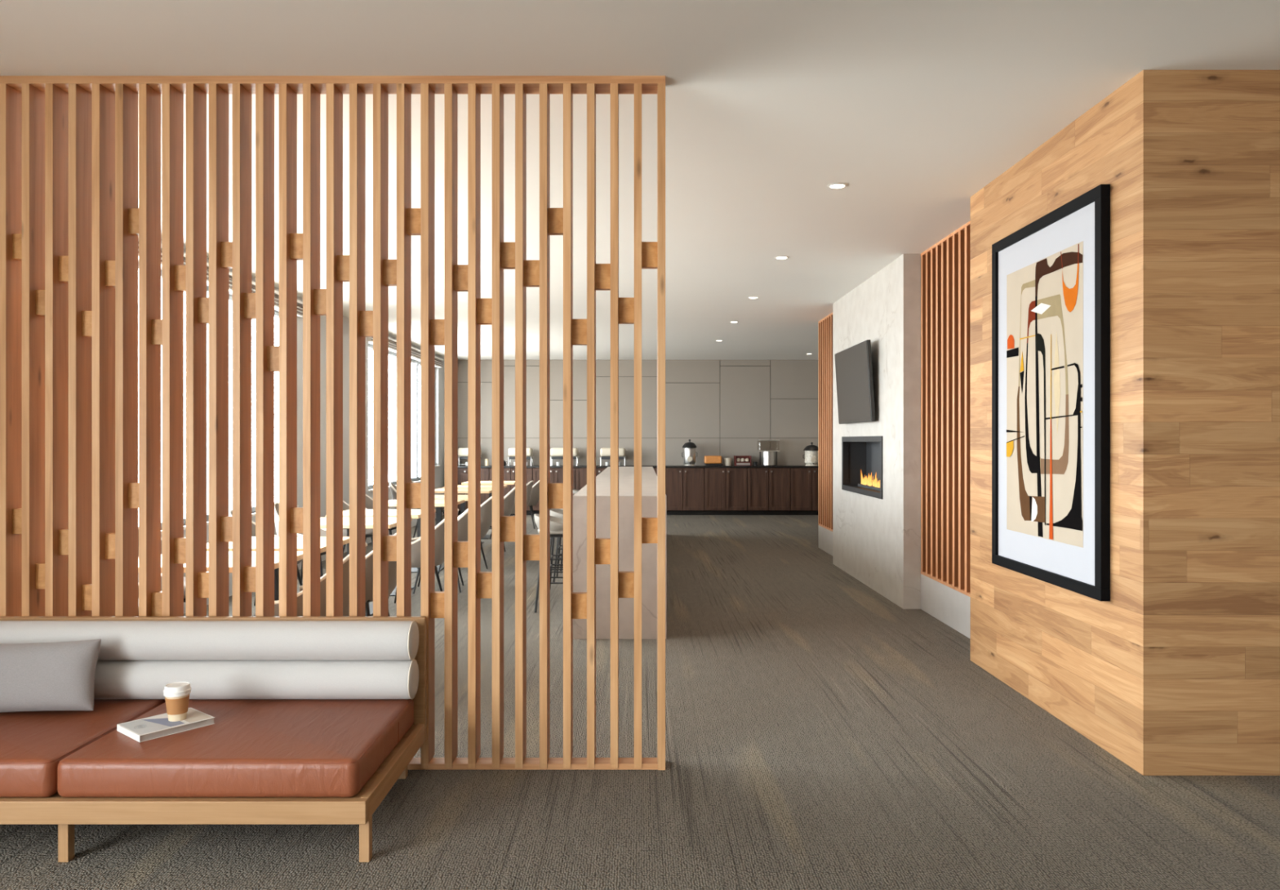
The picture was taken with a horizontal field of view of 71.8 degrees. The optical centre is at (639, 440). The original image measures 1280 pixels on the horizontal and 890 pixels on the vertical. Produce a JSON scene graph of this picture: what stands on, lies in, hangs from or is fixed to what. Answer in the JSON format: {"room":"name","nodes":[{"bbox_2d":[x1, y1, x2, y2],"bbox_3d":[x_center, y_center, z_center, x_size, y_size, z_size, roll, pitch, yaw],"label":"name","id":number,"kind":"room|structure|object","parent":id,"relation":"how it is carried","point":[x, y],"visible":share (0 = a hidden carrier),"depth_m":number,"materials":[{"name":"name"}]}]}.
{"room":"lobby","nodes":[
{"label":"lobby","id":0,"kind":"room"},
{"bbox_2d":[137,239,444,613],"bbox_3d":[-3.840,-0.075,6.250,0.180,3.000,22.500,0,0,0],"label":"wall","id":1,"kind":"structure","parent":0,"point":[439,371],"depth_m":11.21,"materials":[{"name":"paint"}]},
{"bbox_2d":[137,262,298,533],"bbox_3d":[-3.795,-0.312,6.860,0.150,2.085,5.560,0,0,0],"label":"window","id":2,"kind":"structure","parent":1,"relation":"in","point":[230,296],"depth_m":7.73,"materials":[{"name":"glass"}]},
{"bbox_2d":[137,235,444,367],"bbox_3d":[-3.705,-1.430,10.240,0.090,0.150,12.520,0,0,0],"label":"trim","id":3,"kind":"structure","parent":1,"relation":"attached to","point":[415,353],"depth_m":9.56,"materials":[{"name":"white paint"}]},
{"bbox_2d":[368,343,420,491],"bbox_3d":[-3.795,-0.323,14.025,0.150,2.065,3.690,0,0,0],"label":"window","id":4,"kind":"structure","parent":1,"relation":"in","point":[415,364],"depth_m":14.89,"materials":[{"name":"glass"}]},
{"bbox_2d":[457,360,818,465],"bbox_3d":[0.425,-0.075,17.400,8.350,3.000,0.200,0,0,0],"label":"wall","id":5,"kind":"structure","parent":0,"point":[724,407],"depth_m":17.30,"materials":[{"name":"laminate"}]},
{"bbox_2d":[0,515,1279,889],"bbox_3d":[0.425,1.485,6.250,8.750,0.120,22.900,0,0,0],"label":"floor","id":6,"kind":"structure","parent":0,"point":[823,731],"depth_m":3.66,"materials":[{"name":"carpet"}]},
{"bbox_2d":[137,582,138,616],"bbox_3d":[-3.150,1.004,5.096,0.600,0.846,0.547,0,0,-5],"label":"dining chair","id":7,"kind":"object","parent":6,"relation":"on","point":[138,583],"visible":0.02,"depth_m":5.24,"materials":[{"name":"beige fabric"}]},
{"bbox_2d":[137,527,186,602],"bbox_3d":[-3.150,1.004,5.954,0.600,0.846,0.547,0,0,4],"label":"dining chair","id":8,"kind":"object","parent":6,"relation":"on","point":[184,574],"visible":0.02,"depth_m":5.78,"materials":[{"name":"beige fabric"}]},
{"bbox_2d":[0,616,426,862],"bbox_3d":[-2.057,1.089,3.373,2.286,0.673,0.845,0,0,0],"label":"bench sofa","id":9,"kind":"object","parent":6,"relation":"on","point":[317,719],"visible":0.92,"depth_m":3.34,"materials":[{"name":"brown leather"}]},
{"bbox_2d":[0,639,101,712],"bbox_3d":[-2.415,0.933,3.487,0.560,0.284,0.164,0,0,0],"label":"throw pillow","id":10,"kind":"object","parent":9,"relation":"on","point":[55,675],"visible":1,"depth_m":3.43,"materials":[{"name":"grey fabric"}]},
{"bbox_2d":[116,706,214,742],"bbox_3d":[-1.773,1.061,3.311,0.200,0.025,0.267,0,0,39],"label":"book","id":11,"kind":"object","parent":9,"relation":"on","point":[154,726],"visible":0.99,"depth_m":3.27,"materials":[{"name":"paper"}]},
{"bbox_2d":[120,719,171,734],"bbox_3d":[-1.820,1.050,3.253,0.180,0.001,0.108,0,0,39],"label":"print","id":12,"kind":"object","parent":11,"relation":"on","point":[139,726],"depth_m":3.24},
{"bbox_2d":[141,717,184,726],"bbox_3d":[-1.777,1.050,3.312,0.186,0.001,0.070,0,0,28],"label":"print","id":13,"kind":"object","parent":11,"relation":"on","point":[148,722],"depth_m":3.28,"materials":[{"name":"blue paper"}]},
{"bbox_2d":[163,681,191,721],"bbox_3d":[-1.742,0.984,3.330,0.094,0.130,0.094,0,0,0],"label":"coffee cup","id":14,"kind":"object","parent":11,"relation":"on","point":[176,694],"visible":1,"depth_m":3.30,"materials":[{"name":"paper"}]},
{"bbox_2d":[183,707,212,722],"bbox_3d":[-1.719,1.050,3.378,0.180,0.001,0.083,0,0,39],"label":"print","id":15,"kind":"object","parent":11,"relation":"on","point":[193,715],"depth_m":3.35},
{"bbox_2d":[137,551,302,573],"bbox_3d":[-2.420,1.050,5.050,0.840,0.750,0.680,0,0,0],"label":"dining table","id":16,"kind":"object","parent":6,"relation":"on","point":[300,553],"visible":0.05,"depth_m":5.00,"materials":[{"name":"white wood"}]},
{"bbox_2d":[228,509,302,605],"bbox_3d":[-3.149,1.004,7.443,0.600,0.846,0.547,0,0,-8],"label":"dining chair","id":17,"kind":"object","parent":6,"relation":"on","point":[230,511],"visible":0.07,"depth_m":7.61,"materials":[{"name":"beige fabric"}]},
{"bbox_2d":[206,536,349,600],"bbox_3d":[-2.420,1.050,5.860,0.840,0.750,0.680,0,0,0],"label":"dining table","id":18,"kind":"object","parent":6,"relation":"on","point":[300,539],"visible":0.09,"depth_m":5.83,"materials":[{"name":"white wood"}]},
{"bbox_2d":[274,502,325,586],"bbox_3d":[-3.150,1.004,8.305,0.600,0.846,0.547,0,0,6],"label":"dining chair","id":19,"kind":"object","parent":6,"relation":"on","point":[322,531],"visible":0.16,"depth_m":8.17,"materials":[{"name":"white plastic"}]},
{"bbox_2d":[253,542,368,616],"bbox_3d":[-1.850,1.004,5.003,0.600,0.846,0.547,0,0,-4],"label":"dining chair","id":20,"kind":"object","parent":6,"relation":"on","point":[346,560],"visible":0.19,"depth_m":4.81,"materials":[{"name":"beige fabric"}]},
{"bbox_2d":[0,75,665,769],"bbox_3d":[-1.820,-0.075,3.879,3.860,3.000,0.118,0,0,0],"label":"slatted screen","id":21,"kind":"object","parent":6,"relation":"on","point":[72,221],"visible":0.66,"depth_m":3.83,"materials":[{"name":"brown wood"}]},
{"bbox_2d":[342,500,373,553],"bbox_3d":[-3.150,1.004,9.796,0.600,0.846,0.547,0,0,-4],"label":"dining chair","id":22,"kind":"object","parent":6,"relation":"on","point":[369,531],"visible":0.14,"depth_m":9.64,"materials":[{"name":"beige fabric"}]},
{"bbox_2d":[320,517,412,615],"bbox_3d":[-2.420,1.050,7.420,0.840,0.750,0.680,0,0,0],"label":"dining table","id":23,"kind":"object","parent":6,"relation":"on","point":[369,521],"visible":0.27,"depth_m":7.30,"materials":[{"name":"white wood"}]},
{"bbox_2d":[365,532,396,616],"bbox_3d":[-1.850,1.004,5.945,0.600,0.846,0.547,0,0,6],"label":"dining chair","id":24,"kind":"object","parent":6,"relation":"on","point":[369,557],"visible":0.12,"depth_m":5.77,"materials":[{"name":"beige fabric"}]},
{"bbox_2d":[365,493,396,550],"bbox_3d":[-3.150,1.004,10.604,0.600,0.846,0.547,0,0,5],"label":"dining chair","id":25,"kind":"object","parent":6,"relation":"on","point":[369,500],"visible":0.04,"depth_m":10.77,"materials":[{"name":"beige fabric"}]},
{"bbox_2d":[342,509,435,595],"bbox_3d":[-2.420,1.050,8.320,0.840,0.750,0.680,0,0,0],"label":"dining table","id":26,"kind":"object","parent":6,"relation":"on","point":[415,513],"visible":0.21,"depth_m":8.18,"materials":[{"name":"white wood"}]},
{"bbox_2d":[389,482,417,509],"bbox_3d":[-3.150,1.004,12.195,0.600,0.846,0.547,0,0,-6],"label":"dining chair","id":27,"kind":"object","parent":6,"relation":"on","point":[393,487],"visible":0.18,"depth_m":12.04,"materials":[{"name":"beige fabric"}]},
{"bbox_2d":[388,508,458,603],"bbox_3d":[-1.850,1.004,7.553,0.600,0.846,0.547,0,0,-3],"label":"dining chair","id":28,"kind":"object","parent":6,"relation":"on","point":[439,528],"visible":0.27,"depth_m":7.37,"materials":[{"name":"white plastic"}]},
{"bbox_2d":[388,499,464,573],"bbox_3d":[-2.420,1.050,9.750,0.840,0.750,0.680,0,0,0],"label":"dining table","id":29,"kind":"object","parent":6,"relation":"on","point":[392,503],"visible":0.2,"depth_m":9.72,"materials":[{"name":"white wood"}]},
{"bbox_2d":[411,480,444,537],"bbox_3d":[-3.150,1.004,13.103,0.600,0.846,0.547,0,0,3],"label":"dining chair","id":30,"kind":"object","parent":6,"relation":"on","point":[411,481],"visible":0.03,"depth_m":12.93,"materials":[{"name":"beige fabric"}]},
{"bbox_2d":[413,508,467,593],"bbox_3d":[-1.851,1.004,8.457,0.600,0.846,0.547,0,0,-8],"label":"dining chair","id":31,"kind":"object","parent":6,"relation":"on","point":[463,517],"visible":0.15,"depth_m":8.29,"materials":[{"name":"beige fabric"}]},
{"bbox_2d":[435,494,467,525],"bbox_3d":[-2.420,1.050,10.650,0.840,0.750,0.680,0,0,0],"label":"dining table","id":32,"kind":"object","parent":6,"relation":"on","point":[438,509],"visible":0.04,"depth_m":10.62,"materials":[{"name":"brown wood"}]},
{"bbox_2d":[435,488,492,543],"bbox_3d":[-2.420,1.050,12.100,0.840,0.750,0.680,0,0,0],"label":"dining table","id":33,"kind":"object","parent":6,"relation":"on","point":[460,491],"visible":0.42,"depth_m":12.07,"materials":[{"name":"brown wood"}]},
{"bbox_2d":[438,496,492,573],"bbox_3d":[-1.850,1.004,9.597,0.600,0.846,0.547,0,0,4],"label":"dining chair","id":34,"kind":"object","parent":6,"relation":"on","point":[486,507],"visible":0.26,"depth_m":9.47,"materials":[{"name":"beige fabric"}]},
{"bbox_2d":[457,467,489,515],"bbox_3d":[-3.264,0.973,17.000,0.812,0.905,0.520,0,0,0],"label":"base cabinet","id":35,"kind":"object","parent":6,"relation":"on","point":[462,472],"visible":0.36,"depth_m":16.79,"materials":[{"name":"brown wood"}]},
{"bbox_2d":[441,484,507,538],"bbox_3d":[-2.420,1.050,13.000,0.840,0.750,0.680,0,0,0],"label":"dining table","id":36,"kind":"object","parent":6,"relation":"on","point":[486,536],"visible":0.19,"depth_m":13.00,"materials":[{"name":"brown wood"}]},
{"bbox_2d":[461,480,515,528],"bbox_3d":[-2.420,1.050,14.400,0.840,0.750,0.680,0,0,0],"label":"dining table","id":37,"kind":"object","parent":6,"relation":"on","point":[482,482],"visible":0.32,"depth_m":14.06,"materials":[{"name":"brown wood"}]},
{"bbox_2d":[490,486,515,555],"bbox_3d":[-1.850,1.004,11.105,0.600,0.846,0.547,0,0,-6],"label":"dining chair","id":38,"kind":"object","parent":6,"relation":"on","point":[508,499],"visible":0.21,"depth_m":10.99,"materials":[{"name":"beige fabric"}]},
{"bbox_2d":[489,467,533,515],"bbox_3d":[-2.449,0.973,17.000,0.812,0.905,0.520,0,0,0],"label":"base cabinet","id":39,"kind":"object","parent":6,"relation":"on","point":[508,473],"visible":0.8,"depth_m":16.77,"materials":[{"name":"brown wood"}]},
{"bbox_2d":[489,480,533,539],"bbox_3d":[-1.851,1.004,12.894,0.600,0.846,0.547,0,0,7],"label":"dining chair","id":40,"kind":"object","parent":6,"relation":"on","point":[529,486],"visible":0.2,"depth_m":12.77,"materials":[{"name":"beige fabric"}]},
{"bbox_2d":[510,480,539,528],"bbox_3d":[-1.850,1.004,14.403,0.600,0.846,0.547,0,0,-3],"label":"dining chair","id":41,"kind":"object","parent":6,"relation":"on","point":[535,495],"visible":0.41,"depth_m":14.23,"materials":[{"name":"beige fabric"}]},
{"bbox_2d":[533,513,563,612],"bbox_3d":[-0.711,1.026,7.490,0.372,0.802,0.412,0,0,0],"label":"bar stool","id":42,"kind":"object","parent":6,"relation":"on","point":[556,523],"visible":0.34,"depth_m":7.34,"materials":[{"name":"black metal"}]},
{"bbox_2d":[532,467,575,514],"bbox_3d":[-1.633,0.973,17.000,0.812,0.905,0.520,0,0,0],"label":"base cabinet","id":43,"kind":"object","parent":6,"relation":"on","point":[556,473],"visible":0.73,"depth_m":16.79,"materials":[{"name":"brown wood"}]},
{"bbox_2d":[550,508,563,587],"bbox_3d":[-0.711,1.026,8.270,0.372,0.802,0.412,0,0,0],"label":"bar stool","id":44,"kind":"object","parent":6,"relation":"on","point":[557,513],"visible":0.1,"depth_m":8.38,"materials":[{"name":"black metal"}]},
{"bbox_2d":[552,508,563,582],"bbox_3d":[-0.711,1.026,9.050,0.372,0.802,0.412,0,0,0],"label":"bar stool","id":45,"kind":"object","parent":6,"relation":"on","point":[558,539],"visible":0.02,"depth_m":8.91,"materials":[{"name":"black metal"}]},
{"bbox_2d":[560,539,563,570],"bbox_3d":[-0.711,1.026,9.830,0.372,0.802,0.412,0,0,0],"label":"bar stool","id":46,"kind":"object","parent":6,"relation":"on","point":[562,540],"visible":0.02,"depth_m":9.67,"materials":[{"name":"black metal"}]},
{"bbox_2d":[573,488,579,493],"bbox_3d":[-0.711,1.026,11.390,0.372,0.802,0.412,0,0,0],"label":"bar stool","id":47,"kind":"object","parent":6,"relation":"on","point":[575,491],"visible":0.05,"depth_m":11.37,"materials":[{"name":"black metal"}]},
{"bbox_2d":[575,467,606,489],"bbox_3d":[-0.818,0.973,17.000,0.812,0.905,0.520,0,0,0],"label":"base cabinet","id":48,"kind":"object","parent":6,"relation":"on","point":[580,473],"visible":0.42,"depth_m":16.79,"materials":[{"name":"brown wood"}]},
{"bbox_2d":[573,466,666,639],"bbox_3d":[-0.146,0.912,9.870,0.673,1.026,7.060,0,0,0],"label":"kitchen island","id":49,"kind":"object","parent":6,"relation":"on","point":[626,474],"visible":0.7,"depth_m":6.34,"materials":[{"name":"stone"}]},
{"bbox_2d":[665,467,704,515],"bbox_3d":[0.813,0.973,17.000,0.812,0.905,0.520,0,0,0],"label":"base cabinet","id":50,"kind":"object","parent":6,"relation":"on","point":[684,486],"visible":0.91,"depth_m":16.79,"materials":[{"name":"brown wood"}]},
{"bbox_2d":[457,465,818,467],"bbox_3d":[0.425,0.503,17.021,8.250,0.033,0.553,0,0,0],"label":"countertop","id":51,"kind":"structure","parent":50,"relation":"on","point":[460,466],"depth_m":16.75,"materials":[{"name":"black stone"}]},
{"bbox_2d":[457,447,481,466],"bbox_3d":[-3.270,0.316,16.980,0.323,0.342,0.395,0,0,21],"label":"chafing dish","id":52,"kind":"object","parent":51,"relation":"on","point":[462,452],"visible":0.35,"depth_m":16.83,"materials":[{"name":"metal"}]},
{"bbox_2d":[484,458,488,465],"bbox_3d":[-2.940,0.422,16.980,0.072,0.128,0.072,0,0,0],"label":"jar","id":53,"kind":"object","parent":51,"relation":"on","point":[486,460],"visible":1,"depth_m":16.95,"materials":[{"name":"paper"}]},
{"bbox_2d":[507,447,515,466],"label":"chafing dish","id":54,"kind":"object","parent":51,"relation":"on","point":[511,451],"depth_m":16.84,"materials":[{"name":"metal"}]},
{"bbox_2d":[526,447,533,466],"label":"chafing dish","id":55,"kind":"object","parent":51,"relation":"on","point":[529,450],"depth_m":16.84,"materials":[{"name":"metal"}]},
{"bbox_2d":[550,447,563,466],"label":"chafing dish","id":56,"kind":"object","parent":51,"relation":"on","point":[556,453],"depth_m":16.83,"materials":[{"name":"metal"}]},
{"bbox_2d":[573,447,578,466],"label":"chafing dish","id":57,"kind":"object","parent":51,"relation":"on","point":[575,451],"depth_m":16.84,"materials":[{"name":"metal"}]},
{"bbox_2d":[599,447,610,466],"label":"chafing dish","id":58,"kind":"object","parent":51,"relation":"on","point":[605,453],"depth_m":16.83,"materials":[{"name":"metal"}]},
{"bbox_2d":[618,447,626,466],"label":"chafing dish","id":59,"kind":"object","parent":51,"relation":"on","point":[621,450],"depth_m":16.83,"materials":[{"name":"metal"}]},
{"bbox_2d":[681,439,697,466],"bbox_3d":[0.953,0.233,16.980,0.290,0.507,0.290,0,0,45],"label":"urn","id":60,"kind":"object","parent":51,"relation":"on","point":[689,450],"visible":1,"depth_m":16.89,"materials":[{"name":"metal"}]},
{"bbox_2d":[703,455,723,466],"bbox_3d":[1.407,0.392,16.980,0.345,0.190,0.260,0,0,0],"label":"bread box","id":61,"kind":"object","parent":51,"relation":"on","point":[709,460],"visible":0.99,"depth_m":16.86,"materials":[{"name":"orange wood"}]},
{"bbox_2d":[704,463,723,466],"bbox_3d":[1.415,0.468,16.980,0.330,0.038,0.260,0,0,0],"label":"tray","id":62,"kind":"object","parent":51,"relation":"on","point":[707,464],"depth_m":16.85,"materials":[{"name":"black metal"}]},
{"bbox_2d":[724,457,732,465],"bbox_3d":[1.690,0.412,16.980,0.152,0.148,0.152,0,0,0],"label":"canister","id":63,"kind":"object","parent":51,"relation":"on","point":[727,461],"visible":1,"depth_m":16.92,"materials":[{"name":"beige ceramic"}]},
{"bbox_2d":[733,455,751,466],"bbox_3d":[1.970,0.392,16.976,0.310,0.190,0.228,0,0,0],"label":"display box","id":64,"kind":"object","parent":51,"relation":"on","point":[740,463],"visible":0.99,"depth_m":16.88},
{"bbox_2d":[757,440,779,466],"bbox_3d":[2.465,0.238,16.980,0.390,0.497,0.280,0,0,0],"label":"dispenser","id":65,"kind":"object","parent":51,"relation":"on","point":[768,456],"visible":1,"depth_m":16.88,"materials":[{"name":"metal"}]},
{"bbox_2d":[803,441,818,466],"bbox_3d":[3.300,0.261,16.980,0.330,0.452,0.330,0,0,-45],"label":"urn","id":66,"kind":"object","parent":51,"relation":"on","point":[811,451],"visible":0.91,"depth_m":16.86,"materials":[{"name":"metal"}]},
{"bbox_2d":[703,467,746,515],"bbox_3d":[1.629,0.973,17.000,0.812,0.905,0.520,0,0,0],"label":"base cabinet","id":67,"kind":"object","parent":6,"relation":"on","point":[725,488],"visible":0.98,"depth_m":16.79,"materials":[{"name":"brown wood"}]},
{"bbox_2d":[746,467,790,515],"bbox_3d":[2.444,0.973,17.000,0.812,0.905,0.520,0,0,0],"label":"base cabinet","id":68,"kind":"object","parent":6,"relation":"on","point":[768,489],"visible":1,"depth_m":16.79,"materials":[{"name":"brown wood"}]},
{"bbox_2d":[789,467,818,515],"bbox_3d":[3.260,0.973,17.000,0.812,0.905,0.520,0,0,0],"label":"base cabinet","id":69,"kind":"object","parent":6,"relation":"on","point":[804,482],"visible":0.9,"depth_m":16.79,"materials":[{"name":"brown wood"}]},
{"bbox_2d":[832,253,920,608],"bbox_3d":[2.357,-0.075,8.835,0.265,3.000,2.730,0,0,0],"label":"chimney breast","id":70,"kind":"object","parent":6,"relation":"on","point":[876,541],"visible":0.84,"depth_m":7.97,"materials":[{"name":"stone"}]},
{"bbox_2d":[834,339,875,423],"bbox_3d":[2.164,-0.556,8.890,0.121,0.760,1.350,0,0,0],"label":"television","id":71,"kind":"object","parent":70,"relation":"attached to","point":[853,365],"visible":1,"depth_m":8.72,"materials":[{"name":"black metal"}]},
{"bbox_2d":[841,435,883,498],"bbox_3d":[2.349,0.250,8.900,0.272,0.580,1.600,0,0,0],"label":"fireplace","id":72,"kind":"object","parent":70,"relation":"in","point":[862,456],"visible":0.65,"depth_m":9.49,"materials":[{"name":"black metal"}]},
{"bbox_2d":[0,0,1279,359],"bbox_3d":[0.425,-1.635,6.250,8.750,0.120,22.900,0,0,0],"label":"ceiling","id":73,"kind":"structure","parent":0,"point":[916,107],"depth_m":4.07,"materials":[{"name":"paint"}]},
{"bbox_2d":[747,296,759,298],"bbox_3d":[1.250,-1.571,9.750,0.124,0.005,0.124,0,0,0],"label":"recessed light","id":74,"kind":"object","parent":73,"relation":"in","point":[751,297],"visible":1,"depth_m":9.74,"materials":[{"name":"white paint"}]},
{"bbox_2d":[774,256,788,259],"bbox_3d":[1.220,-1.571,7.620,0.124,0.005,0.124,0,0,0],"label":"recessed light","id":75,"kind":"object","parent":73,"relation":"in","point":[776,257],"visible":1,"depth_m":7.61,"materials":[{"name":"white paint"}]},
{"bbox_2d":[826,182,847,189],"bbox_3d":[1.220,-1.571,5.470,0.124,0.005,0.124,0,0,0],"label":"recessed light","id":76,"kind":"object","parent":73,"relation":"in","point":[837,185],"visible":1,"depth_m":5.46,"materials":[{"name":"white paint"}]},
{"bbox_2d":[970,70,1279,775],"bbox_3d":[3.370,-0.075,4.745,2.460,3.000,1.970,0,0,0],"label":"wall","id":77,"kind":"structure","parent":0,"point":[1177,673],"depth_m":3.76,"materials":[{"name":"brown wood"}]},
{"bbox_2d":[991,184,1110,600],"bbox_3d":[2.116,-0.216,4.644,0.043,1.897,1.247,0,0,0],"label":"framed print","id":78,"kind":"object","parent":77,"relation":"attached to","point":[1051,276],"visible":1,"depth_m":4.51,"materials":[{"name":"paper"}]},
{"bbox_3d":[3.545,-0.075,8.740,2.110,3.000,6.020,0,0,0],"label":"wall","id":79,"kind":"structure","parent":0,"visible":0},
{"bbox_2d":[817,312,832,531],"bbox_3d":[2.430,-0.225,10.976,0.120,2.700,1.548,0,0,0],"label":"wall panel","id":80,"kind":"object","parent":79,"relation":"attached to","point":[825,325],"visible":0.37,"depth_m":11.23,"materials":[{"name":"brown wood"}]},
{"bbox_2d":[818,524,832,555],"bbox_3d":[2.430,1.275,10.975,0.120,0.300,1.550,0,0,0],"label":"baseboard","id":81,"kind":"structure","parent":79,"relation":"attached to","point":[825,535],"depth_m":11.28,"materials":[{"name":"stone"}]},
{"bbox_2d":[920,573,970,638],"bbox_3d":[2.430,1.275,6.600,0.120,0.300,1.740,0,0,0],"label":"baseboard","id":82,"kind":"structure","parent":79,"relation":"attached to","point":[948,605],"depth_m":6.84,"materials":[{"name":"paint"}]},
{"bbox_2d":[920,220,970,596],"bbox_3d":[2.430,-0.225,6.601,0.120,2.700,1.733,0,0,0],"label":"wall panel","id":83,"kind":"object","parent":79,"relation":"attached to","point":[945,266],"visible":0.56,"depth_m":6.92,"materials":[{"name":"brown wood"}]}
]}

